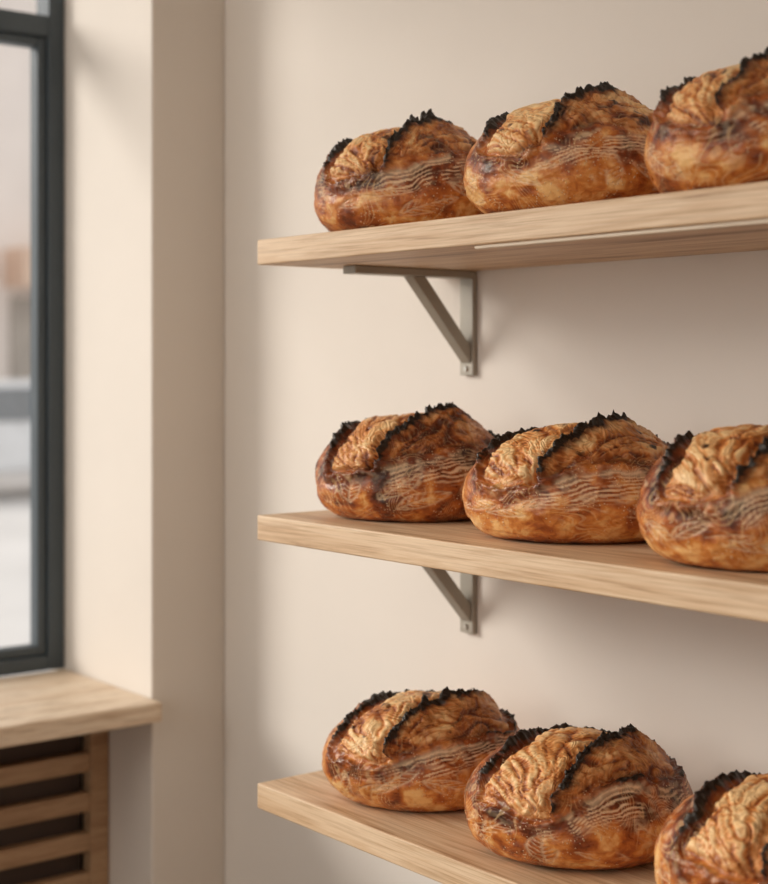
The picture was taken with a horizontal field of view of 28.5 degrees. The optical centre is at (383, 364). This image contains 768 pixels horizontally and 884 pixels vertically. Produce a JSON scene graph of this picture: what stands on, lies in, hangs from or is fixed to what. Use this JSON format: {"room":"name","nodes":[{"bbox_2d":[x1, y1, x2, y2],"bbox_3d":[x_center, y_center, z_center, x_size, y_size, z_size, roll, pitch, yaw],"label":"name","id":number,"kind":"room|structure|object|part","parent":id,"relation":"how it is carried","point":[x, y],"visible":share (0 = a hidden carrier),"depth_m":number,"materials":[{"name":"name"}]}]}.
{"room":"food shop","nodes":[
{"label":"food shop","id":0,"kind":"room"},
{"bbox_2d":[51,0,223,883],"bbox_3d":[-2.450,0.000,1.440,5.157,2.900,0.416,0,0,-38],"label":"wall","id":1,"kind":"structure","parent":0,"point":[144,79],"depth_m":2.85,"materials":[{"name":"paint"}]},
{"bbox_2d":[0,32,45,659],"bbox_3d":[-1.268,-0.038,2.593,1.481,1.238,0.034,0,0,-38],"label":"window","id":2,"kind":"structure","parent":1,"relation":"in","point":[37,45],"depth_m":3.04,"materials":[{"name":"paint"}]},
{"bbox_2d":[0,0,63,676],"bbox_3d":[-1.874,-0.244,2.114,3.098,1.712,0.058,0,0,-38],"label":"frame","id":3,"kind":"object","parent":1,"relation":"attached to","point":[48,23],"visible":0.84,"depth_m":3.04,"materials":[{"name":"paint"}]},
{"bbox_2d":[0,669,161,747],"bbox_3d":[-1.734,0.630,1.938,3.095,0.036,0.388,0,0,-38],"label":"window sill","id":4,"kind":"structure","parent":1,"relation":"attached to","point":[63,703],"depth_m":2.72,"materials":[{"name":"brown wood"}]},
{"bbox_2d":[224,0,767,883],"bbox_3d":[1.158,0.000,1.141,0.120,2.900,5.544,0,0,-38],"label":"wall","id":5,"kind":"structure","parent":0,"point":[676,345],"depth_m":2.41,"materials":[{"name":"paint"}]},
{"bbox_2d":[343,265,476,374],"bbox_3d":[0.041,-0.064,2.259,0.235,0.160,0.030,0,0,-38],"label":"shelf bracket","id":6,"kind":"object","parent":5,"relation":"attached to","point":[463,341],"visible":1,"depth_m":2.29,"materials":[{"name":"metal"}]},
{"bbox_2d":[423,567,476,633],"bbox_3d":[0.041,0.332,2.259,0.235,0.160,0.030,0,0,-38],"label":"shelf bracket","id":7,"kind":"object","parent":5,"relation":"attached to","point":[463,600],"visible":0.41,"depth_m":2.31,"materials":[{"name":"metal"}]},
{"bbox_2d":[258,770,656,883],"bbox_3d":[0.377,0.620,1.750,0.342,0.036,1.370,0,0,-38],"label":"wooden shelf","id":8,"kind":"object","parent":5,"relation":"attached to","point":[441,847],"visible":0.46,"depth_m":1.95,"materials":[{"name":"brown wood"}]},
{"bbox_2d":[322,686,519,811],"bbox_3d":[0.059,0.520,2.116,0.292,0.162,0.237,0,0,3],"label":"loaf","id":9,"kind":"object","parent":8,"relation":"on","point":[408,750],"visible":0.74,"depth_m":2.03,"materials":[{"name":"brown food"}]},
{"bbox_2d":[464,722,692,869],"bbox_3d":[0.243,0.522,1.883,0.287,0.159,0.244,0,0,6],"label":"loaf","id":10,"kind":"object","parent":8,"relation":"on","point":[565,796],"visible":0.89,"depth_m":1.80,"materials":[{"name":"brown food"}]},
{"bbox_2d":[654,769,767,883],"bbox_3d":[0.434,0.519,1.631,0.281,0.165,0.240,0,0,9],"label":"loaf","id":11,"kind":"object","parent":8,"relation":"on","point":[718,834],"visible":1,"depth_m":1.59,"materials":[{"name":"brown food"}]},
{"bbox_2d":[258,181,767,270],"bbox_3d":[0.377,-0.160,1.750,0.342,0.040,1.370,0,0,-38],"label":"wooden shelf","id":12,"kind":"object","parent":5,"relation":"attached to","point":[731,218],"visible":0.91,"depth_m":1.81,"materials":[{"name":"brown wood"}]},
{"bbox_2d":[314,109,483,231],"bbox_3d":[0.040,-0.267,2.117,0.275,0.172,0.223,0,0,3],"label":"loaf","id":13,"kind":"object","parent":12,"relation":"on","point":[413,171],"visible":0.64,"depth_m":2.03,"materials":[{"name":"brown food"}]},
{"bbox_2d":[463,81,659,213],"bbox_3d":[0.239,-0.261,1.865,0.281,0.161,0.231,0,0,6],"label":"loaf","id":14,"kind":"object","parent":12,"relation":"on","point":[587,144],"visible":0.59,"depth_m":1.77,"materials":[{"name":"brown food"}]},
{"bbox_2d":[644,47,767,192],"bbox_3d":[0.413,-0.259,1.643,0.258,0.158,0.224,0,0,2],"label":"loaf","id":15,"kind":"object","parent":12,"relation":"on","point":[709,130],"visible":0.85,"depth_m":1.56,"materials":[{"name":"brown food"}]},
{"bbox_2d":[258,510,767,621],"bbox_3d":[0.377,0.234,1.750,0.342,0.036,1.370,0,0,-38],"label":"wooden shelf","id":16,"kind":"object","parent":5,"relation":"attached to","point":[633,571],"visible":0.74,"depth_m":1.77,"materials":[{"name":"brown wood"}]},
{"bbox_2d":[315,402,499,521],"bbox_3d":[0.042,0.134,2.149,0.279,0.163,0.232,0,0,3],"label":"loaf","id":17,"kind":"object","parent":16,"relation":"on","point":[409,467],"visible":0.79,"depth_m":2.06,"materials":[{"name":"brown food"}]},
{"bbox_2d":[462,409,669,543],"bbox_3d":[0.244,0.135,1.899,0.290,0.161,0.236,0,0,6],"label":"loaf","id":18,"kind":"object","parent":16,"relation":"on","point":[581,482],"visible":0.8,"depth_m":1.81,"materials":[{"name":"brown food"}]},
{"bbox_2d":[636,424,767,571],"bbox_3d":[0.412,0.133,1.649,0.270,0.165,0.232,0,0,9],"label":"loaf","id":19,"kind":"object","parent":16,"relation":"on","point":[703,502],"visible":1,"depth_m":1.58,"materials":[{"name":"brown food"}]},
{"bbox_3d":[-0.796,1.500,-0.544,5.277,0.100,5.580,0,0,-39],"label":"floor","id":20,"kind":"structure","parent":0,"visible":0},
{"bbox_2d":[0,730,108,883],"bbox_3d":[-1.760,1.050,1.970,3.095,0.801,0.065,0,0,-38],"label":"radiator cover","id":21,"kind":"object","parent":20,"relation":"on","point":[42,801],"visible":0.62,"depth_m":2.87,"materials":[{"name":"brown wood"}]},
{"label":"outside","id":22,"kind":"structure","parent":0,"visible":0},
{"bbox_2d":[0,472,50,677],"bbox_3d":[-7.833,1.650,33.943,90.000,0.100,57.120,0,0,-38],"label":"pavement","id":23,"kind":"structure","parent":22,"point":[15,488],"depth_m":12.39,"materials":[{"name":"white concrete"}]},
{"bbox_2d":[0,379,30,473],"bbox_3d":[-4.476,0.890,18.801,4.282,1.419,1.820,0,0,-38],"label":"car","id":24,"kind":"object","parent":23,"relation":"on","point":[15,394],"visible":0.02,"depth_m":17.82,"materials":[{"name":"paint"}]},
{"bbox_3d":[-4.534,0.460,18.752,2.450,0.420,1.725,0,0,-38],"label":"glass","id":25,"kind":"part","parent":24,"relation":"part of","materials":[{"name":"grey glass"}]},
{"bbox_2d":[0,0,36,379],"bbox_3d":[-2.010,-2.975,29.835,30.000,9.150,2.800,0,0,-38],"label":"facade","id":26,"kind":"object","parent":23,"relation":"on","point":[15,62],"visible":0.03,"depth_m":25.64,"materials":[{"name":"paint"}]}
]}

